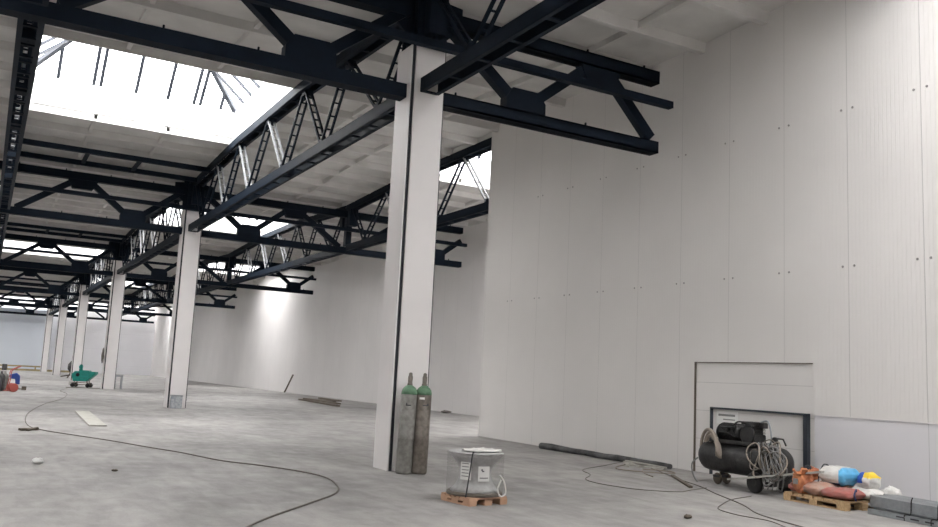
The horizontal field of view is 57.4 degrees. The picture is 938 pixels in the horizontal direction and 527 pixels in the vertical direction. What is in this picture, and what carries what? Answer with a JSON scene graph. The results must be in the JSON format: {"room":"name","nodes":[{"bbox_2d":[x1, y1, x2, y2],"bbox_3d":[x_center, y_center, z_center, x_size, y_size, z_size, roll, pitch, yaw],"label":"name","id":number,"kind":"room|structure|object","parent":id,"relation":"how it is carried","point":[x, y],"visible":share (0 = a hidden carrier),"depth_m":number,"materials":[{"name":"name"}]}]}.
{"room":"empty warehouse","nodes":[
{"label":"empty warehouse","id":0,"kind":"room"},
{"bbox_2d":[0,307,46,368],"bbox_3d":[-62.175,8.056,97.792,25.800,7.300,0.980,7,-9,-29],"label":"wall","id":1,"kind":"structure","parent":0,"point":[21,336],"depth_m":102.12,"materials":[{"name":"white paint"}]},
{"bbox_2d":[0,296,156,375],"bbox_3d":[-57.178,7.477,101.455,37.900,9.900,0.300,7,-9,-29],"label":"wall","id":2,"kind":"structure","parent":0,"point":[136,342],"depth_m":107.60,"materials":[{"name":"white paint"}]},
{"bbox_2d":[150,221,487,415],"bbox_3d":[-16.925,5.074,69.053,0.300,9.900,95.850,7,-9,-29],"label":"wall","id":3,"kind":"structure","parent":0,"point":[329,339],"depth_m":53.66,"materials":[{"name":"white paint"}]},
{"bbox_2d":[0,0,793,307],"bbox_3d":[-21.806,-3.039,40.015,37.985,0.609,140.958,7,-9,-29],"label":"ceiling","id":4,"kind":"structure","parent":0,"point":[649,33],"depth_m":25.71,"materials":[{"name":"concrete"}]},
{"bbox_2d":[0,180,11,259],"bbox_3d":[-21.023,-2.031,38.531,0.370,2.225,19.949,7,-9,-29],"label":"roof truss","id":5,"kind":"object","parent":4,"relation":"attached to","point":[4,218],"visible":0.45,"depth_m":34.83,"materials":[{"name":"black metal"}]},
{"bbox_2d":[0,18,44,209],"bbox_3d":[-11.233,-3.872,21.303,0.370,2.225,19.949,7,-9,-29],"label":"roof truss","id":6,"kind":"object","parent":4,"relation":"attached to","point":[29,36],"visible":0.91,"depth_m":17.36,"materials":[{"name":"black metal"}]},
{"bbox_2d":[20,0,48,6],"bbox_3d":[-1.444,-5.712,4.075,0.370,2.225,19.949,7,-9,-29],"label":"roof truss","id":7,"kind":"object","parent":4,"relation":"attached to","point":[45,3],"visible":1,"depth_m":12.23,"materials":[{"name":"black metal"}]},
{"bbox_2d":[3,240,103,255],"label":"window","id":8,"kind":"structure","parent":4,"relation":"attached to","point":[18,244],"depth_m":61.15,"materials":[{"name":"white glass"}]},
{"bbox_2d":[62,276,79,307],"bbox_3d":[-35.081,2.329,76.050,0.370,2.225,19.949,7,-9,-29],"label":"roof truss","id":9,"kind":"object","parent":4,"relation":"attached to","point":[76,298],"visible":0.49,"depth_m":77.65,"materials":[{"name":"black metal"}]},
{"bbox_2d":[0,280,66,288],"bbox_3d":[-41.667,1.990,81.411,6.050,0.160,2.160,7,-9,-29],"label":"tie beam","id":10,"kind":"structure","parent":9,"relation":"attached to","point":[1,281],"depth_m":81.04,"materials":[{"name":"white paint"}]},
{"bbox_2d":[82,249,113,294],"bbox_3d":[-25.292,0.488,58.822,0.370,2.225,19.949,7,-9,-29],"label":"roof truss","id":11,"kind":"object","parent":4,"relation":"attached to","point":[91,288],"visible":0.58,"depth_m":59.90,"materials":[{"name":"black metal"}]},
{"bbox_2d":[0,259,88,268],"bbox_3d":[-31.878,0.150,64.184,6.050,0.160,2.160,7,-9,-29],"label":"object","id":12,"kind":"structure","parent":11,"relation":"attached to","point":[1,259],"depth_m":63.04,"materials":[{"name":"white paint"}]},
{"bbox_2d":[106,294,134,318],"bbox_3d":[-39.350,4.848,96.342,0.370,2.225,19.949,7,-9,-29],"label":"roof truss","id":13,"kind":"object","parent":4,"relation":"attached to","point":[129,307],"visible":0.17,"depth_m":91.36,"materials":[{"name":"black metal"}]},
{"bbox_2d":[130,283,167,312],"bbox_3d":[-29.561,3.008,79.114,0.370,2.225,19.949,7,-9,-29],"label":"roof truss","id":14,"kind":"object","parent":4,"relation":"attached to","point":[137,292],"visible":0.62,"depth_m":79.61,"materials":[{"name":"black metal"}]},
{"bbox_2d":[19,37,292,140],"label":"window","id":15,"kind":"structure","parent":4,"relation":"attached to","point":[49,90],"depth_m":26.36,"materials":[{"name":"white"}]},
{"bbox_2d":[167,254,233,301],"bbox_3d":[-19.771,1.167,61.886,0.370,2.225,19.949,7,-9,-29],"label":"roof truss","id":16,"kind":"object","parent":4,"relation":"attached to","point":[209,288],"visible":0.38,"depth_m":58.42,"materials":[{"name":"black metal"}]},
{"bbox_2d":[154,208,286,234],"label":"window","id":17,"kind":"structure","parent":4,"relation":"attached to","point":[223,224],"depth_m":47.23,"materials":[{"name":"white glass"}]},
{"bbox_2d":[209,263,258,270],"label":"window","id":18,"kind":"structure","parent":4,"relation":"attached to","point":[221,265],"depth_m":67.42,"materials":[{"name":"white glass"}]},
{"bbox_2d":[227,206,345,284],"bbox_3d":[-9.982,-0.673,44.659,0.370,2.225,19.949,7,-9,-29],"label":"roof truss","id":19,"kind":"object","parent":4,"relation":"attached to","point":[307,259],"visible":0.72,"depth_m":44.08,"materials":[{"name":"metal"}]},
{"bbox_2d":[346,137,491,250],"bbox_3d":[-2.078,-2.154,30.789,0.370,2.225,12.215,7,-9,-29],"label":"roof truss","id":20,"kind":"object","parent":4,"relation":"attached to","point":[464,155],"visible":0.52,"depth_m":28.33,"materials":[{"name":"black metal"}]},
{"bbox_2d":[440,155,490,182],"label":"window","id":21,"kind":"structure","parent":4,"relation":"attached to","point":[481,166],"depth_m":32.49,"materials":[{"name":"white glass"}]},
{"bbox_2d":[0,370,931,526],"bbox_3d":[-22.224,5.859,38.842,38.500,0.200,143.400,7,-9,-29],"label":"floor","id":22,"kind":"structure","parent":0,"point":[76,484],"depth_m":13.34,"materials":[{"name":"concrete"}]},
{"bbox_2d":[0,371,5,390],"bbox_3d":[-21.542,5.411,39.392,0.360,0.900,0.360,7,-9,-29],"label":"bottle","id":23,"kind":"object","parent":22,"relation":"on","point":[1,373],"visible":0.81,"depth_m":39.31,"materials":[{"name":"grey metal"}]},
{"bbox_2d":[3,371,8,389],"bbox_3d":[-21.895,5.520,40.335,0.360,0.900,0.360,7,-9,-29],"label":"bottle","id":24,"kind":"object","parent":22,"relation":"on","point":[5,372],"visible":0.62,"depth_m":40.28,"materials":[{"name":"grey paint"}]},
{"bbox_2d":[3,366,20,391],"bbox_3d":[-20.869,5.262,39.113,0.584,1.185,0.518,9,-10,-39],"label":"trolley","id":25,"kind":"object","parent":22,"relation":"on","point":[12,387],"visible":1,"depth_m":38.93,"materials":[{"name":"red metal"}]},
{"bbox_2d":[10,373,19,383],"bbox_3d":[-20.843,5.280,39.283,0.435,0.510,0.240,7,-9,-29],"label":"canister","id":26,"kind":"object","parent":25,"relation":"hanging from","point":[16,376],"visible":1,"depth_m":39.21,"materials":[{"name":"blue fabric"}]},
{"bbox_2d":[18,427,38,430],"bbox_3d":[-9.624,3.638,18.840,0.317,0.075,0.458,-1,-8,26],"label":"metal bracket","id":27,"kind":"object","parent":22,"relation":"on","point":[33,428],"visible":1,"depth_m":18.72,"materials":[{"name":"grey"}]},
{"bbox_2d":[0,364,69,372],"bbox_3d":[-53.524,12.207,100.456,12.500,0.620,0.350,7,-9,-29],"label":"barrier","id":28,"kind":"object","parent":22,"relation":"on","point":[34,369],"visible":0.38,"depth_m":101.11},
{"bbox_2d":[32,457,43,463],"bbox_3d":[-6.558,2.999,13.016,0.162,0.096,0.133,7,-9,-29],"label":"lump","id":29,"kind":"object","parent":22,"relation":"on","point":[36,460],"visible":1,"depth_m":12.98,"materials":[{"name":"white"}]},
{"bbox_2d":[40,299,55,371],"bbox_3d":[-49.927,8.453,101.440,1.500,8.660,1.000,7,-9,-29],"label":"column","id":30,"kind":"structure","parent":22,"relation":"on","point":[49,319],"depth_m":101.11,"materials":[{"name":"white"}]},
{"bbox_2d":[0,297,47,315],"bbox_3d":[-55.298,4.680,98.791,11.980,1.870,0.280,7,-9,-29],"label":"truss","id":31,"kind":"object","parent":30,"relation":"attached to","point":[28,311],"visible":0.84,"depth_m":100.39,"materials":[{"name":"black metal"}]},
{"bbox_2d":[0,304,154,315],"bbox_3d":[-49.640,5.285,101.364,23.850,0.140,0.150,7,-9,-29],"label":"tie beam","id":32,"kind":"structure","parent":30,"relation":"attached to","point":[0,304],"depth_m":102.25,"materials":[{"name":"black metal"}]},
{"bbox_2d":[53,303,154,323],"bbox_3d":[-44.488,6.010,104.792,11.450,1.870,0.280,7,-9,-29],"label":"truss","id":33,"kind":"object","parent":30,"relation":"attached to","point":[69,314],"visible":0.58,"depth_m":104.60,"materials":[{"name":"black metal"}]},
{"bbox_2d":[52,288,73,374],"bbox_3d":[-40.138,6.612,84.212,1.500,8.660,1.000,7,-9,-29],"label":"column","id":34,"kind":"structure","parent":22,"relation":"on","point":[62,316],"depth_m":83.88,"materials":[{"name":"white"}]},
{"bbox_2d":[0,285,61,307],"bbox_3d":[-45.509,2.840,81.564,11.980,1.870,0.280,7,-9,-29],"label":"truss","id":35,"kind":"object","parent":34,"relation":"attached to","point":[38,303],"visible":0.72,"depth_m":83.07,"materials":[{"name":"black metal"}]},
{"bbox_2d":[48,295,59,315],"bbox_3d":[-44.870,4.169,93.278,0.370,2.225,19.949,7,-9,-29],"label":"roof truss","id":36,"kind":"object","parent":34,"relation":"attached to","point":[57,302],"visible":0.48,"depth_m":95.49,"materials":[{"name":"black metal"}]},
{"bbox_2d":[0,293,172,307],"bbox_3d":[-39.850,3.444,84.137,23.850,0.140,0.150,7,-9,-29],"label":"tie beam","id":37,"kind":"structure","parent":34,"relation":"attached to","point":[0,293],"depth_m":83.83,"materials":[{"name":"black metal"}]},
{"bbox_2d":[68,291,171,316],"bbox_3d":[-34.699,4.169,87.564,11.450,1.870,0.280,7,-9,-29],"label":"truss","id":38,"kind":"object","parent":34,"relation":"attached to","point":[90,306],"visible":0.4,"depth_m":87.28,"materials":[{"name":"black metal"}]},
{"bbox_2d":[60,361,71,377],"bbox_3d":[-34.152,9.126,73.761,1.819,1.523,1.100,7,-9,-29],"label":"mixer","id":39,"kind":"object","parent":22,"relation":"on","point":[70,363],"visible":0.38,"depth_m":73.38,"materials":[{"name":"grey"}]},
{"bbox_2d":[70,273,91,379],"bbox_3d":[-30.349,4.772,66.984,1.184,8.660,1.015,1,-8,11],"label":"column","id":40,"kind":"structure","parent":22,"relation":"on","point":[82,311],"depth_m":66.70,"materials":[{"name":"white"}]},
{"bbox_2d":[0,266,81,295],"bbox_3d":[-35.719,0.999,64.336,11.980,1.870,0.280,7,-9,-29],"label":"truss","id":41,"kind":"object","parent":40,"relation":"attached to","point":[52,289],"visible":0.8,"depth_m":65.76,"materials":[{"name":"black metal"}]},
{"bbox_2d":[0,276,236,297],"bbox_3d":[-30.061,1.604,66.909,23.850,0.140,0.150,7,-9,-29],"label":"tie beam","id":42,"kind":"structure","parent":40,"relation":"attached to","point":[0,276],"depth_m":66.88,"materials":[{"name":"black metal"}]},
{"bbox_2d":[89,274,236,308],"bbox_3d":[-24.910,2.329,70.336,11.450,1.870,0.280,7,-9,-29],"label":"truss","id":43,"kind":"object","parent":40,"relation":"attached to","point":[218,303],"visible":0.48,"depth_m":69.90,"materials":[{"name":"black metal"}]},
{"bbox_2d":[70,364,97,387],"bbox_3d":[-22.796,6.634,50.566,1.505,1.330,0.745,4,-8,-9],"label":"machine","id":44,"kind":"object","parent":22,"relation":"on","point":[81,375],"visible":1,"depth_m":50.27,"materials":[{"name":"teal paint"}]},
{"bbox_2d":[75,410,106,426],"bbox_3d":[-10.554,4.278,23.764,0.400,0.035,6.384,7,-9,-27],"label":"board","id":45,"kind":"object","parent":22,"relation":"on","point":[87,417],"visible":1,"depth_m":22.98,"materials":[{"name":"white wood"}]},
{"bbox_2d":[100,242,133,388],"bbox_3d":[-20.560,2.931,49.757,1.184,8.660,1.015,1,-8,11],"label":"column","id":46,"kind":"structure","parent":22,"relation":"on","point":[113,329],"depth_m":49.44,"materials":[{"name":"white paint"}]},
{"bbox_2d":[0,232,115,275],"bbox_3d":[-25.930,-0.841,47.108,11.980,1.870,0.280,7,-9,-29],"label":"truss","id":47,"kind":"object","parent":46,"relation":"attached to","point":[43,242],"visible":0.92,"depth_m":48.48,"materials":[{"name":"black metal"}]},
{"bbox_2d":[3,246,316,280],"bbox_3d":[-20.272,-0.237,49.681,23.850,0.140,0.150,7,-9,-29],"label":"tie beam","id":48,"kind":"structure","parent":46,"relation":"attached to","point":[4,247],"depth_m":49.66,"materials":[{"name":"black metal"}]},
{"bbox_2d":[126,247,314,294],"bbox_3d":[-15.120,0.488,53.108,11.450,1.870,0.280,7,-9,-29],"label":"truss","id":49,"kind":"object","parent":46,"relation":"attached to","point":[156,274],"visible":0.66,"depth_m":52.94,"materials":[{"name":"black metal"}]},
{"bbox_2d":[115,375,122,388],"bbox_3d":[-20.727,6.999,50.544,0.440,0.800,0.600,7,-9,-29],"label":"trestle","id":50,"kind":"object","parent":22,"relation":"on","point":[121,376],"visible":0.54,"depth_m":50.39,"materials":[{"name":"metal"}]},
{"bbox_2d":[169,395,182,408],"bbox_3d":[-10.754,5.073,31.409,0.420,0.480,0.260,7,-9,-29],"label":"box","id":51,"kind":"object","parent":22,"relation":"on","point":[175,400],"visible":1,"depth_m":31.31,"materials":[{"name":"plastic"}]},
{"bbox_2d":[25,388,338,526],"bbox_3d":[-12.378,4.671,27.292,3.644,0.022,43.867,7,-9,-29],"label":"hose","id":52,"kind":"object","parent":22,"relation":"on","point":[336,484],"visible":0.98,"depth_m":14.23,"materials":[{"name":"grey rubber"}]},
{"bbox_2d":[163,180,213,407],"bbox_3d":[-10.771,1.091,32.529,1.184,8.660,1.015,1,-8,11],"label":"column","id":53,"kind":"structure","parent":22,"relation":"on","point":[179,353],"depth_m":32.24,"materials":[{"name":"black light grey-white painted concrete"}]},
{"bbox_2d":[0,160,185,234],"bbox_3d":[-16.141,-2.682,29.880,11.980,1.870,0.280,7,-9,-29],"label":"truss","id":54,"kind":"object","parent":53,"relation":"attached to","point":[128,218],"visible":0.87,"depth_m":31.19,"materials":[{"name":"black metal"}]},
{"bbox_2d":[117,198,181,274],"bbox_3d":[-15.502,-1.352,41.595,0.370,2.225,19.949,7,-9,-29],"label":"roof truss","id":55,"kind":"object","parent":53,"relation":"attached to","point":[173,240],"visible":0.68,"depth_m":41.62,"materials":[{"name":"metal"}]},
{"bbox_2d":[4,222,127,242],"bbox_3d":[-22.089,-1.691,46.956,6.050,0.160,2.160,7,-9,-29],"label":"beam","id":56,"kind":"structure","parent":55,"relation":"attached to","point":[47,228],"depth_m":46.82,"materials":[{"name":"black metal"}]},
{"bbox_2d":[0,180,466,246],"bbox_3d":[-10.483,-2.077,32.453,23.850,0.140,0.150,7,-9,-29],"label":"tie beam","id":57,"kind":"structure","parent":53,"relation":"attached to","point":[18,185],"depth_m":32.21,"materials":[{"name":"black metal"}]},
{"bbox_2d":[201,190,462,267],"bbox_3d":[-5.331,-1.352,35.881,11.450,1.870,0.280,7,-9,-29],"label":"truss","id":58,"kind":"object","parent":53,"relation":"attached to","point":[246,233],"visible":0.65,"depth_m":34.98,"materials":[{"name":"black metal"}]},
{"bbox_2d":[284,374,293,391],"bbox_3d":[-12.547,8.351,59.610,0.821,1.277,0.080,-3,-10,37],"label":"bar","id":59,"kind":"object","parent":22,"relation":"on","point":[292,374],"visible":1,"depth_m":59.58,"materials":[{"name":"brown"}]},
{"bbox_2d":[298,399,339,406],"bbox_3d":[-7.610,6.980,43.041,0.200,0.070,7.325,6,-8,-24],"label":"plank","id":60,"kind":"object","parent":22,"relation":"on","point":[324,403],"visible":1,"depth_m":42.19,"materials":[{"name":"brown"}]},
{"bbox_2d":[309,398,340,404],"bbox_3d":[-7.190,6.819,42.372,0.200,0.070,5.112,6,-8,-25],"label":"plank","id":61,"kind":"object","parent":60,"relation":"on","point":[309,398],"visible":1,"depth_m":41.90,"materials":[{"name":"brown"}]},
{"bbox_3d":[-7.664,6.983,43.760,0.599,0.070,3.423,7,-9,-29],"label":"plank","id":62,"kind":"object","parent":60,"relation":"on","visible":0},
{"bbox_2d":[318,397,341,401],"bbox_3d":[-6.955,6.782,42.683,0.200,0.070,3.204,7,-9,-26],"label":"plank","id":63,"kind":"object","parent":62,"relation":"on","point":[318,397],"visible":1,"depth_m":42.22,"materials":[{"name":"brown"}]},
{"bbox_2d":[395,372,416,473],"bbox_3d":[-1.031,2.641,14.204,0.272,1.658,0.306,-3,-9,36],"label":"gas cylinder","id":64,"kind":"object","parent":22,"relation":"on","point":[406,429],"visible":1,"depth_m":14.09,"materials":[{"name":"grey paint"}]},
{"bbox_2d":[373,0,462,470],"bbox_3d":[-0.982,-0.750,15.301,1.184,8.660,1.015,1,-8,11],"label":"column","id":65,"kind":"structure","parent":22,"relation":"on","point":[405,346],"depth_m":15.04,"materials":[{"name":"black light grey-white painted concrete"}]},
{"bbox_2d":[0,0,411,100],"bbox_3d":[-6.352,-4.522,12.653,11.980,1.870,0.280,7,-9,-29],"label":"truss","id":66,"kind":"object","parent":65,"relation":"attached to","point":[305,58],"visible":0.94,"depth_m":14.16,"materials":[{"name":"black metal"}]},
{"bbox_2d":[188,23,401,231],"bbox_3d":[-5.713,-3.193,24.367,0.370,2.225,19.949,7,-9,-29],"label":"roof truss","id":67,"kind":"object","parent":65,"relation":"attached to","point":[382,114],"visible":0.86,"depth_m":22.39,"materials":[{"name":"black metal"}]},
{"bbox_2d":[18,138,209,182],"bbox_3d":[-12.300,-3.531,29.728,6.050,0.160,2.160,7,-9,-29],"label":"beam","id":68,"kind":"structure","parent":67,"relation":"attached to","point":[86,151],"depth_m":29.57,"materials":[{"name":"black metal"}]},
{"bbox_2d":[241,0,673,109],"bbox_3d":[-3.410,-4.252,13.718,17.600,0.140,0.150,7,-9,-29],"label":"tie beam","id":69,"kind":"structure","parent":65,"relation":"attached to","point":[288,6],"depth_m":15.21,"materials":[{"name":"black metal"}]},
{"bbox_2d":[420,0,605,95],"bbox_3d":[4.076,-5.033,7.139,0.370,2.225,19.949,7,-9,-29],"label":"roof truss","id":70,"kind":"object","parent":65,"relation":"attached to","point":[546,16],"visible":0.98,"depth_m":13.57,"materials":[{"name":"black metal"}]},
{"bbox_2d":[443,13,659,155],"bbox_3d":[1.737,-3.527,17.143,5.190,1.870,0.280,7,-9,-29],"label":"truss","id":71,"kind":"object","parent":65,"relation":"attached to","point":[521,108],"visible":0.82,"depth_m":17.05,"materials":[{"name":"black metal"}]},
{"bbox_2d":[411,373,431,473],"bbox_3d":[-0.785,2.663,14.297,0.272,1.655,0.272,8,-10,-29],"label":"gas cylinder","id":72,"kind":"object","parent":22,"relation":"on","point":[424,394],"visible":0.99,"depth_m":14.18,"materials":[{"name":"brown paint"}]},
{"bbox_2d":[441,492,506,506],"bbox_3d":[0.063,3.077,11.224,0.620,0.100,0.620,9,-10,-37],"label":"pallet","id":73,"kind":"object","parent":22,"relation":"on","point":[468,501],"visible":0.7,"depth_m":11.01,"materials":[{"name":"orange wood"}]},
{"bbox_2d":[446,447,505,497],"bbox_3d":[0.083,2.741,11.305,0.756,0.628,0.757,7,-9,-29],"label":"drum","id":74,"kind":"object","parent":73,"relation":"on","point":[474,480],"visible":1,"depth_m":11.07,"materials":[{"name":"grey plastic"}]},
{"bbox_2d":[539,443,672,468],"bbox_3d":[2.923,4.228,18.889,0.294,0.170,4.516,7,-9,-29],"label":"roll","id":75,"kind":"object","parent":22,"relation":"on","point":[547,446],"visible":0.88,"depth_m":18.83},
{"bbox_2d":[582,462,706,491],"bbox_3d":[2.705,3.841,15.635,1.877,0.012,4.744,4,-8,-9],"label":"power cable","id":76,"kind":"object","parent":22,"relation":"on","point":[618,462],"visible":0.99,"depth_m":13.72,"materials":[{"name":"grey plastic"}]},
{"bbox_2d":[624,464,664,469],"bbox_3d":[3.503,4.068,17.138,0.900,0.030,0.070,-4,-10,42],"label":"scrap","id":77,"kind":"object","parent":22,"relation":"on","point":[624,464],"visible":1,"depth_m":17.06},
{"bbox_2d":[615,465,675,476],"bbox_3d":[3.284,3.977,16.466,1.070,0.020,1.943,7,-9,-29],"label":"air hose","id":78,"kind":"object","parent":22,"relation":"on","point":[644,472],"visible":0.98,"depth_m":16.29,"materials":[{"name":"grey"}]},
{"bbox_2d":[671,475,692,487],"bbox_3d":[3.672,3.765,14.818,0.060,0.030,1.742,2,-8,4],"label":"strip","id":79,"kind":"object","parent":22,"relation":"on","point":[673,476],"visible":1,"depth_m":14.62,"materials":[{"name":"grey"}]},
{"bbox_2d":[651,468,802,526],"bbox_3d":[3.781,3.604,13.500,0.290,0.016,7.841,3,-8,-5],"label":"power cable","id":80,"kind":"object","parent":22,"relation":"on","point":[651,468],"visible":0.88,"depth_m":12.01,"materials":[{"name":"grey plastic"}]},
{"bbox_2d":[691,420,793,492],"bbox_3d":[4.633,3.217,14.464,0.750,1.195,1.940,7,-9,-27],"label":"air compressor","id":81,"kind":"object","parent":22,"relation":"on","point":[734,439],"depth_m":14.33,"materials":[{"name":"black metal"}]},
{"bbox_2d":[746,439,787,491],"bbox_3d":[4.702,3.169,13.504,0.278,0.777,0.843,7,-9,-29],"label":"bundle","id":82,"kind":"object","parent":81,"relation":"hanging from","point":[764,466],"visible":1,"depth_m":13.42,"materials":[{"name":"grey"}]},
{"bbox_2d":[718,496,784,526],"bbox_3d":[3.796,3.337,11.495,0.841,0.012,3.698,2,-8,6],"label":"power cable","id":83,"kind":"object","parent":22,"relation":"on","point":[746,496],"visible":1,"depth_m":11.18,"materials":[{"name":"grey plastic"}]},
{"bbox_2d":[783,491,873,510],"bbox_3d":[5.427,3.527,12.756,0.840,0.130,1.120,7,-9,-26],"label":"pallet","id":84,"kind":"object","parent":22,"relation":"on","point":[862,504],"visible":0.66,"depth_m":12.45,"materials":[{"name":"brown wood"}]},
{"bbox_2d":[788,482,795,490],"bbox_3d":[5.083,3.410,13.112,0.436,0.160,0.202,8,-9,-32],"label":"sack","id":85,"kind":"object","parent":84,"relation":"on","point":[790,485],"visible":0.2,"depth_m":13.03,"materials":[{"name":"red paper"}]},
{"bbox_2d":[801,465,819,480],"bbox_3d":[5.273,3.235,13.207,0.342,0.250,0.232,9,-10,-37],"label":"sack","id":86,"kind":"object","parent":85,"relation":"on","point":[810,468],"visible":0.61,"depth_m":13.13,"materials":[{"name":"orange plastic"}]},
{"bbox_2d":[792,468,813,493],"bbox_3d":[5.021,3.270,12.884,0.312,0.370,0.276,7,-9,-26],"label":"sack","id":87,"kind":"object","parent":84,"relation":"on","point":[799,479],"visible":0.84,"depth_m":12.80,"materials":[{"name":"orange plastic"}]},
{"bbox_2d":[727,471,823,479],"bbox_3d":[4.741,3.312,13.354,0.070,0.360,1.835,7,-9,-29],"label":"timber lath","id":88,"kind":"object","parent":87,"relation":"on","point":[813,472],"visible":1,"depth_m":13.40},
{"bbox_2d":[803,481,837,495],"bbox_3d":[5.226,3.347,12.743,0.468,0.201,0.414,6,-8,-23],"label":"sack","id":89,"kind":"object","parent":84,"relation":"on","point":[814,488],"visible":0.76,"depth_m":12.63,"materials":[{"name":"brown paper"}]},
{"bbox_2d":[821,487,865,500],"bbox_3d":[5.422,3.326,12.393,0.469,0.168,0.510,7,-9,-29],"label":"sack","id":90,"kind":"object","parent":84,"relation":"on","point":[842,493],"visible":0.99,"depth_m":12.25,"materials":[{"name":"red paper"}]},
{"bbox_2d":[852,486,883,499],"bbox_3d":[5.813,3.357,12.517,0.350,0.177,0.448,7,-9,-26],"label":"sack","id":91,"kind":"object","parent":84,"relation":"on","point":[868,492],"visible":0.49,"depth_m":12.36,"materials":[{"name":"white plastic"}]},
{"bbox_2d":[857,472,880,488],"bbox_3d":[5.845,3.182,12.522,0.268,0.267,0.268,6,-8,-20],"label":"sack","id":92,"kind":"object","parent":91,"relation":"on","point":[867,480],"visible":0.93,"depth_m":12.43,"materials":[{"name":"multicoloured"}]},
{"bbox_3d":[5.562,3.398,13.016,0.350,0.205,0.610,7,-9,-26],"label":"sack","id":93,"kind":"object","parent":84,"relation":"on","visible":0},
{"bbox_2d":[818,464,859,485],"bbox_3d":[5.532,3.167,12.809,0.431,0.284,0.511,7,-9,-29],"label":"sack","id":94,"kind":"object","parent":93,"relation":"on","point":[837,475],"visible":0.88,"depth_m":12.65,"materials":[{"name":"blue"}]},
{"bbox_2d":[881,486,902,495],"bbox_3d":[6.152,3.416,12.482,0.308,0.347,0.325,10,-10,-43],"label":"plastic bag","id":95,"kind":"object","parent":22,"relation":"on","point":[890,489],"visible":0.31,"depth_m":12.43,"materials":[{"name":"white plastic"}]},
{"bbox_2d":[868,508,937,526],"bbox_3d":[6.431,3.250,10.136,0.202,0.075,4.000,6,-8,-23],"label":"stud","id":96,"kind":"object","parent":22,"relation":"on","point":[880,512],"visible":1,"depth_m":11.44,"materials":[{"name":"metal"}]},
{"bbox_2d":[870,496,936,518],"bbox_3d":[6.492,3.151,10.263,0.097,0.155,4.000,6,-8,-23],"label":"stud","id":97,"kind":"object","parent":96,"relation":"on","point":[918,509],"visible":1,"depth_m":11.58,"materials":[{"name":"metal"}]},
{"bbox_2d":[904,498,912,520],"bbox_3d":[5.856,3.275,11.415,0.204,0.295,0.027,7,-9,-29],"label":"wire","id":98,"kind":"object","parent":97,"relation":"attached to","point":[912,498],"visible":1,"depth_m":11.44,"materials":[{"name":"black rubber"}]},
{"bbox_3d":[3.349,4.135,17.691,0.500,0.030,1.144,7,-9,-29],"label":"scrap","id":99,"kind":"object","parent":22,"relation":"on","visible":0},
{"bbox_2d":[625,460,666,468],"bbox_3d":[3.581,4.076,17.390,0.070,0.030,1.300,6,-8,-25],"label":"scrap","id":100,"kind":"object","parent":99,"relation":"on","point":[647,464],"visible":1,"depth_m":17.33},
{"bbox_3d":[6.585,3.276,10.279,0.202,0.075,4.000,6,-8,-23],"label":"stud","id":101,"kind":"object","parent":22,"relation":"on","visible":0},
{"bbox_2d":[870,495,937,505],"bbox_3d":[6.539,3.169,10.381,0.097,0.155,4.000,6,-8,-23],"label":"stud","id":102,"kind":"object","parent":101,"relation":"on","point":[870,495],"visible":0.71,"depth_m":11.80,"materials":[{"name":"metal"}]},
{"bbox_2d":[880,495,937,504],"bbox_3d":[6.646,3.176,10.394,0.097,0.155,4.000,6,-8,-23],"label":"stud","id":103,"kind":"object","parent":101,"relation":"on","point":[880,495],"visible":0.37,"depth_m":11.78,"materials":[{"name":"metal"}]},
{"bbox_3d":[6.738,3.303,10.421,0.202,0.075,4.000,6,-8,-23],"label":"stud","id":104,"kind":"object","parent":22,"relation":"on","visible":0},
{"bbox_2d":[883,494,936,502],"bbox_3d":[6.800,3.201,10.525,0.097,0.155,4.000,6,-8,-23],"label":"stud","id":105,"kind":"object","parent":104,"relation":"on","point":[883,494],"visible":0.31,"depth_m":11.97,"materials":[{"name":"metal"}]},
{"bbox_2d":[886,495,937,503],"bbox_3d":[6.752,3.183,10.408,0.097,0.155,4.000,6,-8,-23],"label":"stud","id":106,"kind":"object","parent":104,"relation":"on","point":[886,495],"visible":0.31,"depth_m":11.86,"materials":[{"name":"metal"}]},
{"bbox_2d":[890,494,937,502],"bbox_3d":[6.907,3.208,10.539,0.097,0.155,4.000,6,-8,-23],"label":"stud","id":107,"kind":"object","parent":104,"relation":"on","point":[890,494],"visible":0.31,"depth_m":12.02,"materials":[{"name":"metal"}]},
{"bbox_2d":[478,0,937,501],"bbox_3d":[12.264,-2.206,4.345,0.136,9.900,47.651,7,-9,-29],"label":"wall","id":108,"kind":"structure","parent":0,"point":[785,210],"depth_m":16.52,"materials":[{"name":"grey paint"}]},
{"bbox_2d":[693,362,812,470],"bbox_3d":[5.196,2.915,15.873,0.044,2.150,2.810,7,-9,-29],"label":"trim","id":109,"kind":"structure","parent":108,"relation":"attached to","point":[695,363],"depth_m":17.01,"materials":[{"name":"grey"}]},
{"bbox_2d":[709,407,810,473],"bbox_3d":[5.245,3.323,15.626,0.090,1.280,2.290,7,-9,-29],"label":"door","id":110,"kind":"structure","parent":108,"relation":"in","point":[806,417],"depth_m":14.71,"materials":[{"name":"grey paint"}]},
{"bbox_2d":[717,411,737,423],"bbox_3d":[4.931,2.950,16.348,0.010,0.240,0.540,7,-9,-29],"label":"paper notice","id":111,"kind":"object","parent":110,"relation":"attached to","point":[722,416],"visible":0.93,"depth_m":16.35,"materials":[{"name":"white paper"}]},
{"bbox_2d":[813,414,937,423],"bbox_3d":[14.838,0.912,-1.063,0.033,0.015,36.330,7,-9,-29],"label":"trim","id":112,"kind":"structure","parent":108,"relation":"attached to","point":[813,414],"depth_m":13.58,"materials":[{"name":"grey metal"}]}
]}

